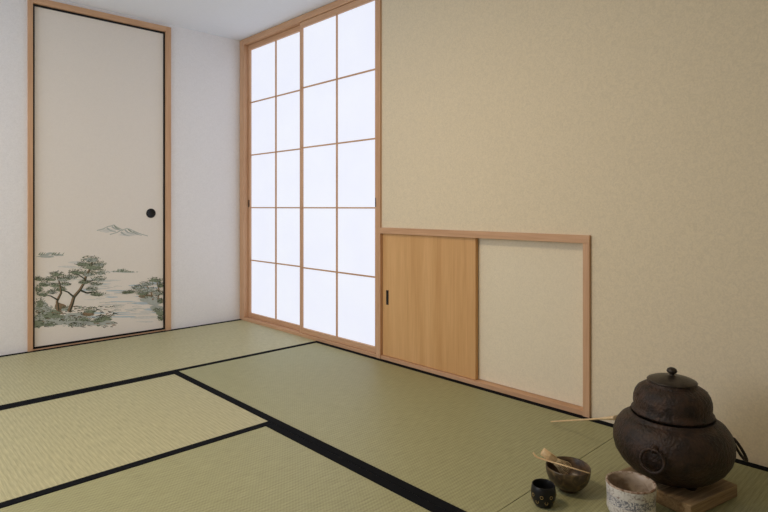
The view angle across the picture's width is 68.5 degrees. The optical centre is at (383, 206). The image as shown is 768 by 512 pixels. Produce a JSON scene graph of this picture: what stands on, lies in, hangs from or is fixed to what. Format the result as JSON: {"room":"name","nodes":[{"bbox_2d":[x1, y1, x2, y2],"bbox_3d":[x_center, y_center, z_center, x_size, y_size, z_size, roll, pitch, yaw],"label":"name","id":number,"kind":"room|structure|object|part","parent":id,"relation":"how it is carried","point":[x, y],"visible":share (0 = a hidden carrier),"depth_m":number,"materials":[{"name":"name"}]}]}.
{"room":"traditional dwelling","nodes":[
{"label":"traditional dwelling","id":0,"kind":"room"},
{"bbox_2d":[0,0,239,355],"bbox_3d":[-2.558,-0.187,3.284,4.039,2.294,0.140,0,0,-44],"label":"wall","id":1,"kind":"structure","parent":0,"point":[205,67],"depth_m":4.22,"materials":[{"name":"white paint"}]},
{"bbox_2d":[33,4,164,348],"bbox_3d":[-1.910,-0.191,3.838,0.839,2.166,0.030,0,0,-44],"label":"door","id":2,"kind":"structure","parent":1,"relation":"in","point":[99,84],"depth_m":3.79,"materials":[{"name":"paper"}]},
{"bbox_2d":[35,225,162,327],"bbox_3d":[-1.902,0.474,3.830,0.813,0.709,0.003,0,0,-44],"label":"landscape painting","id":3,"kind":"object","parent":2,"relation":"attached to","point":[46,316],"visible":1,"depth_m":3.77},
{"bbox_2d":[27,0,170,351],"bbox_3d":[-1.908,-0.181,3.842,0.905,2.263,0.074,0,0,-44],"label":"trim","id":4,"kind":"structure","parent":1,"relation":"attached to","point":[47,3],"depth_m":3.71,"materials":[{"name":"brown wood"}]},
{"bbox_2d":[62,0,336,40],"bbox_3d":[-0.458,-1.384,1.169,4.139,0.100,6.100,0,0,-44],"label":"ceiling","id":5,"kind":"structure","parent":0,"point":[239,20],"depth_m":3.87,"materials":[{"name":"paint"}]},
{"bbox_2d":[382,0,767,466],"bbox_3d":[1.522,-0.187,1.850,0.140,2.294,4.340,0,0,-44],"label":"wall","id":6,"kind":"structure","parent":0,"point":[639,128],"depth_m":2.33,"materials":[{"name":"beige paint"}]},
{"bbox_2d":[248,25,299,329],"bbox_3d":[-0.811,-0.206,4.242,0.028,2.164,0.764,0,0,-44],"label":"door","id":7,"kind":"structure","parent":6,"relation":"in","point":[274,61],"depth_m":4.27,"materials":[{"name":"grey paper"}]},
{"bbox_2d":[240,0,382,358],"bbox_3d":[-0.537,-0.192,3.986,0.152,2.283,1.644,0,0,-44],"label":"trim","id":8,"kind":"structure","parent":6,"relation":"attached to","point":[294,22],"depth_m":3.91,"materials":[{"name":"brown wood"}]},
{"bbox_2d":[300,0,375,352],"bbox_3d":[-0.305,-0.206,3.672,0.028,2.164,0.795,0,0,-44],"label":"door","id":9,"kind":"structure","parent":6,"relation":"in","point":[338,45],"depth_m":3.66,"materials":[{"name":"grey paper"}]},
{"bbox_2d":[383,234,477,379],"bbox_3d":[0.235,0.517,3.113,0.024,0.718,0.681,0,0,-44],"label":"door","id":10,"kind":"structure","parent":6,"relation":"in","point":[430,283],"depth_m":3.07,"materials":[{"name":"brown wood"}]},
{"bbox_2d":[380,227,590,417],"bbox_3d":[0.463,0.510,2.907,0.104,0.779,1.296,0,0,-44],"label":"trim","id":11,"kind":"structure","parent":6,"relation":"attached to","point":[585,411],"depth_m":2.58,"materials":[{"name":"brown wood"}]},
{"bbox_2d":[478,238,582,406],"bbox_3d":[0.672,0.517,2.698,0.020,0.718,0.639,0,0,-44],"label":"door","id":12,"kind":"structure","parent":6,"relation":"in","point":[530,293],"depth_m":2.65,"materials":[{"name":"paper"}]},
{"bbox_3d":[-0.458,0.988,1.169,4.139,0.065,6.100,0,0,-44],"label":"floor","id":13,"kind":"structure","parent":0,"visible":0},
{"bbox_2d":[0,372,272,508],"bbox_3d":[-1.549,0.927,1.992,2.058,0.056,1.002,0,0,-44],"label":"mat","id":14,"kind":"object","parent":13,"relation":"on","point":[52,444],"visible":0.73,"depth_m":2.28,"materials":[{"name":"green wicker"}]},
{"bbox_2d":[0,319,319,407],"bbox_3d":[-1.531,0.927,3.437,2.058,0.056,1.054,0,0,-44],"label":"mat","id":15,"kind":"object","parent":13,"relation":"on","point":[34,375],"visible":0.7,"depth_m":3.38,"materials":[{"name":"green wicker"}]},
{"bbox_2d":[0,424,447,511],"bbox_3d":[-0.120,0.927,1.254,1.018,0.056,2.038,0,0,-44],"label":"mat","id":16,"kind":"object","parent":13,"relation":"on","point":[269,468],"visible":1,"depth_m":1.81,"materials":[{"name":"green wicker"}]},
{"bbox_2d":[172,342,613,511],"bbox_3d":[-0.081,0.927,2.682,1.012,0.056,2.040,0,0,-44],"label":"mat","id":17,"kind":"object","parent":13,"relation":"on","point":[454,445],"visible":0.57,"depth_m":2.36,"materials":[{"name":"green wicker"}]},
{"bbox_2d":[550,415,616,421],"bbox_3d":[0.754,0.807,2.147,0.028,0.174,0.413,0,0,-14],"label":"ladle","id":18,"kind":"object","parent":17,"relation":"on","point":[614,416],"visible":0.95,"depth_m":2.08,"materials":[{"name":"beige wood"}]},
{"bbox_2d":[499,438,767,511],"bbox_3d":[1.332,0.927,1.210,1.012,0.056,2.038,0,0,-44],"label":"mat","id":19,"kind":"object","parent":13,"relation":"on","point":[751,479],"visible":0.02,"depth_m":1.78,"materials":[{"name":"green wicker"}]},
{"bbox_2d":[530,478,556,508],"bbox_3d":[0.482,0.867,1.706,0.074,0.062,0.074,0,0,-44],"label":"cup","id":20,"kind":"object","parent":19,"relation":"on","point":[543,491],"visible":1,"depth_m":1.68,"materials":[{"name":"black ceramic"}]},
{"bbox_2d":[546,456,590,493],"bbox_3d":[0.588,0.861,1.797,0.138,0.075,0.138,0,0,-44],"label":"bowl","id":21,"kind":"object","parent":19,"relation":"on","point":[573,482],"visible":0.92,"depth_m":1.77,"materials":[{"name":"brown ceramic"}]},
{"bbox_2d":[540,448,571,473],"bbox_3d":[0.551,0.817,1.807,0.098,0.079,0.044,0,0,9],"label":"whisk","id":22,"kind":"object","parent":21,"relation":"in","point":[545,453],"visible":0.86,"depth_m":1.80,"materials":[{"name":"beige wood"}]},
{"bbox_2d":[533,452,589,473],"bbox_3d":[0.557,0.807,1.781,0.179,0.025,0.011,0,0,33],"label":"scoop","id":23,"kind":"object","parent":21,"relation":"in","point":[534,454],"visible":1,"depth_m":1.78,"materials":[{"name":"beige wood"}]},
{"bbox_2d":[606,471,656,511],"bbox_3d":[0.718,0.848,1.642,0.137,0.101,0.137,0,0,-44],"label":"bowl","id":24,"kind":"object","parent":19,"relation":"on","point":[627,491],"visible":1,"depth_m":1.61,"materials":[{"name":"white ceramic"}]},
{"bbox_2d":[619,466,736,511],"bbox_3d":[0.925,0.879,1.794,0.250,0.038,0.250,0,0,-31],"label":"wooden board","id":25,"kind":"object","parent":19,"relation":"on","point":[705,498],"depth_m":1.70,"materials":[{"name":"brown wood"}]},
{"bbox_2d":[613,405,747,490],"bbox_3d":[0.912,0.760,1.798,0.374,0.200,0.349,0,0,-30],"label":"brazier","id":26,"kind":"object","parent":25,"relation":"on","point":[690,458],"visible":0.7,"depth_m":1.67,"materials":[{"name":"brown metal"}]},
{"bbox_2d":[631,367,714,426],"bbox_3d":[0.919,0.585,1.801,0.240,0.148,0.240,0,0,-44],"label":"tea kettle","id":27,"kind":"object","parent":26,"relation":"on","point":[670,398],"visible":1,"depth_m":1.73,"materials":[{"name":"brown metal"}]},
{"bbox_3d":[0.919,0.534,1.801,0.147,0.046,0.147,0,0,-44],"label":"lid","id":28,"kind":"part","parent":27,"relation":"part of","materials":[{"name":"brown metal"}]}
]}

